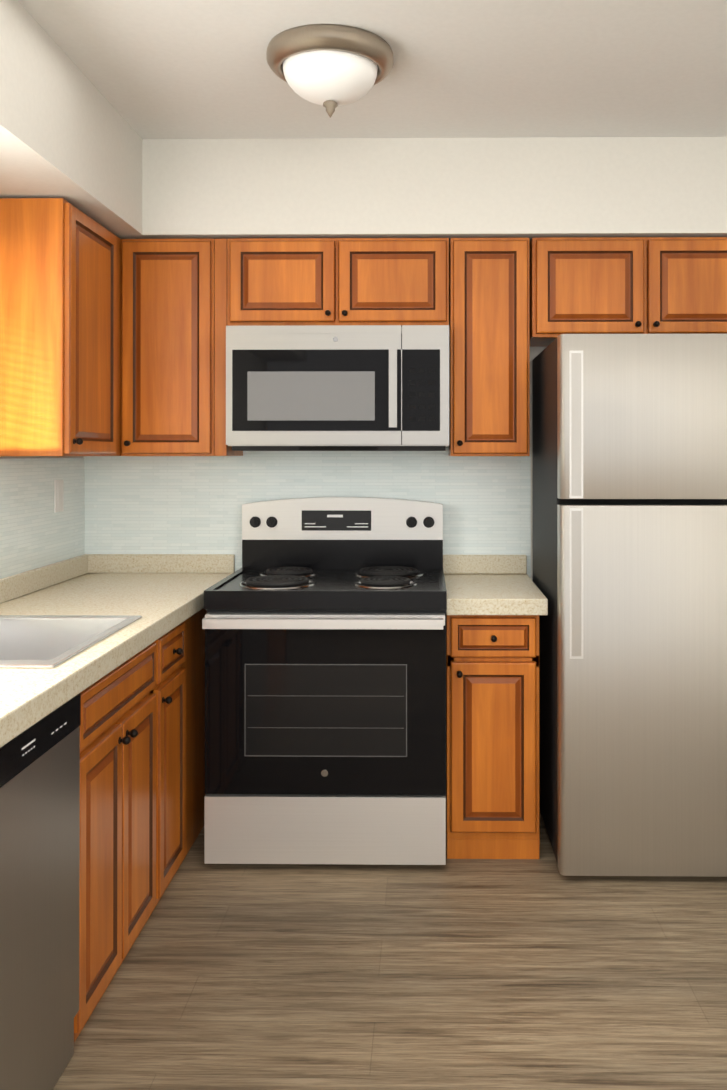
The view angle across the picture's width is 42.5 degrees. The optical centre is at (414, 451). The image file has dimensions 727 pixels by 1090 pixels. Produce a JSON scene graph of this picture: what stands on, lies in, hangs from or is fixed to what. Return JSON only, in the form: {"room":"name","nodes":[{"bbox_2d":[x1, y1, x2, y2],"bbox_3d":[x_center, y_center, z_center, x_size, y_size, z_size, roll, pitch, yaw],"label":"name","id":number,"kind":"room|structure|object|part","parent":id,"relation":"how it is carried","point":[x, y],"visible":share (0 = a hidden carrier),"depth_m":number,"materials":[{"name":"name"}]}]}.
{"room":"kitchen","nodes":[
{"label":"kitchen","id":0,"kind":"room"},
{"bbox_2d":[0,456,84,578],"bbox_3d":[-1.372,0.097,1.150,0.106,2.430,5.000,0,0,1],"label":"wall","id":1,"kind":"structure","parent":0,"point":[36,531],"depth_m":3.21,"materials":[{"name":"tile"}]},
{"bbox_2d":[54,480,63,512],"bbox_3d":[-1.288,0.162,3.381,0.007,0.116,0.074,0,0,1],"label":"electrical outlet plate","id":2,"kind":"object","parent":1,"relation":"attached to","point":[58,493],"visible":1,"depth_m":3.37,"materials":[{"name":"white plastic"}]},
{"bbox_2d":[0,198,120,455],"bbox_3d":[-1.149,-0.372,3.226,0.286,0.779,0.833,0,0,1],"label":"upper cabinet","id":3,"kind":"object","parent":1,"relation":"attached to","point":[60,326],"visible":0.98,"depth_m":2.81,"materials":[{"name":"brown wood"}]},
{"bbox_2d":[84,347,545,580],"bbox_3d":[0.306,0.106,3.680,3.400,2.430,0.100,0,0,1],"label":"wall","id":4,"kind":"structure","parent":0,"point":[535,352],"depth_m":3.63,"materials":[{"name":"paint"}]},
{"bbox_2d":[121,238,242,455],"bbox_3d":[-0.860,-0.371,3.463,0.380,0.779,0.351,0,0,1],"label":"upper cabinet","id":5,"kind":"object","parent":4,"relation":"attached to","point":[167,337],"depth_m":3.32,"materials":[{"name":"brown wood"}]},
{"bbox_3d":[-0.692,-0.371,3.485,0.044,0.777,0.302,0,0,1],"label":"wall cabinet filler","id":6,"kind":"part","parent":5,"relation":"part of","materials":[{"name":"orange wood"}]},
{"bbox_2d":[85,448,530,577],"bbox_3d":[-0.419,0.253,3.635,1.739,0.535,0.006,0,0,1],"label":"backsplash","id":7,"kind":"structure","parent":4,"relation":"attached to","point":[163,504],"depth_m":3.63,"materials":[{"name":"tile"}]},
{"bbox_2d":[227,238,448,325],"bbox_3d":[-0.273,-0.600,3.457,0.794,0.322,0.351,0,0,1],"label":"upper cabinet","id":8,"kind":"object","parent":4,"relation":"attached to","point":[327,281],"visible":0.92,"depth_m":3.31,"materials":[{"name":"brown wood"}]},
{"bbox_2d":[226,325,448,450],"bbox_3d":[-0.266,-0.219,3.413,0.776,0.434,0.434,0,0,1],"label":"microwave","id":9,"kind":"object","parent":8,"relation":"attached to","point":[341,388],"visible":1,"depth_m":3.24,"materials":[{"name":"silver metal"}]},
{"bbox_2d":[449,238,529,455],"bbox_3d":[0.270,-0.371,3.450,0.283,0.779,0.351,0,0,1],"label":"upper cabinet","id":10,"kind":"object","parent":4,"relation":"attached to","point":[489,346],"visible":1,"depth_m":3.30,"materials":[{"name":"brown wood"}]},
{"bbox_2d":[530,237,726,346],"bbox_3d":[0.823,-0.583,3.444,0.807,0.355,0.351,0,0,1],"label":"upper cabinet","id":11,"kind":"object","parent":4,"relation":"attached to","point":[628,285],"visible":0.85,"depth_m":3.30,"materials":[{"name":"brown wood"}]},
{"bbox_2d":[18,0,726,138],"bbox_3d":[0.276,-1.148,1.185,3.400,0.060,5.100,0,0,1],"label":"ceiling","id":12,"kind":"structure","parent":0,"point":[175,69],"depth_m":2.70,"materials":[{"name":"paint"}]},
{"bbox_2d":[0,0,141,234],"bbox_3d":[-1.162,-0.949,0.987,0.330,0.340,4.670,0,0,1],"label":"wall","id":13,"kind":"structure","parent":12,"relation":"attached to","point":[69,134],"depth_m":2.63,"materials":[{"name":"paint"}]},
{"bbox_2d":[266,24,392,117],"bbox_3d":[-0.235,-1.020,2.601,0.352,0.183,0.352,0,0,1],"label":"flush-mount ceiling light","id":14,"kind":"object","parent":12,"relation":"attached to","point":[330,68],"visible":1,"depth_m":2.50,"materials":[{"name":"white glass"}]},
{"bbox_2d":[116,137,726,245],"bbox_3d":[0.304,-0.940,3.469,3.200,0.340,0.330,0,0,1],"label":"wall","id":15,"kind":"structure","parent":12,"relation":"attached to","point":[530,188],"depth_m":3.31,"materials":[{"name":"paint"}]},
{"bbox_2d":[53,808,726,1089],"bbox_3d":[0.276,1.337,1.176,3.400,0.050,5.100,0,0,1],"label":"floor","id":16,"kind":"structure","parent":0,"point":[541,973],"depth_m":2.31,"materials":[{"name":"wood"}]},
{"bbox_2d":[0,694,80,1089],"bbox_3d":[-0.999,0.919,1.740,0.537,0.789,0.598,0,0,1],"label":"dishwasher","id":17,"kind":"object","parent":16,"relation":"on","point":[39,863],"visible":1,"depth_m":1.83,"materials":[{"name":"silver metal"}]},
{"bbox_2d":[74,615,193,1041],"bbox_3d":[-1.015,0.921,2.520,0.567,0.794,0.956,0,0,1],"label":"base cabinet","id":18,"kind":"object","parent":16,"relation":"on","point":[142,761],"depth_m":2.41,"materials":[{"name":"brown wood"}]},
{"bbox_2d":[194,608,206,841],"bbox_3d":[-1.005,0.924,3.303,0.567,0.794,0.668,0,0,1],"label":"base cabinet","id":19,"kind":"object","parent":16,"relation":"on","point":[199,633],"depth_m":3.22,"materials":[{"name":"brown wood"}]},
{"bbox_2d":[0,554,234,747],"bbox_3d":[-1.012,0.458,2.189,0.593,0.125,2.896,0,0,1],"label":"countertop","id":20,"kind":"structure","parent":19,"relation":"on","point":[161,594],"depth_m":2.89,"materials":[{"name":"stone"}]},
{"bbox_2d":[0,615,141,667],"bbox_3d":[-0.998,0.554,2.319,0.453,0.186,0.627,0,0,1],"label":"sink","id":21,"kind":"object","parent":20,"relation":"in","point":[39,641],"visible":0.44,"depth_m":2.59,"materials":[{"name":"ceramic"}]},
{"bbox_2d":[202,497,446,864],"bbox_3d":[-0.278,0.747,3.238,0.764,1.145,0.743,0,0,1],"label":"stove","id":22,"kind":"object","parent":16,"relation":"on","point":[324,623],"visible":1,"depth_m":2.93,"materials":[{"name":"black metal"}]},
{"bbox_2d":[446,615,539,858],"bbox_3d":[0.257,0.924,3.293,0.302,0.795,0.648,0,0,1],"label":"base cabinet","id":23,"kind":"object","parent":16,"relation":"on","point":[492,736],"visible":0.94,"depth_m":3.00,"materials":[{"name":"brown wood"}]},
{"bbox_2d":[443,555,547,614],"bbox_3d":[0.267,0.462,3.298,0.324,0.125,0.647,0,0,1],"label":"countertop","id":24,"kind":"structure","parent":23,"relation":"on","point":[490,585],"depth_m":3.24,"materials":[{"name":"stone"}]},
{"bbox_2d":[532,334,726,876],"bbox_3d":[0.831,0.471,3.219,0.762,1.697,0.747,0,0,1],"label":"refrigerator","id":25,"kind":"object","parent":16,"relation":"on","point":[629,441],"visible":1,"depth_m":2.85,"materials":[{"name":"silver metal"}]}
]}

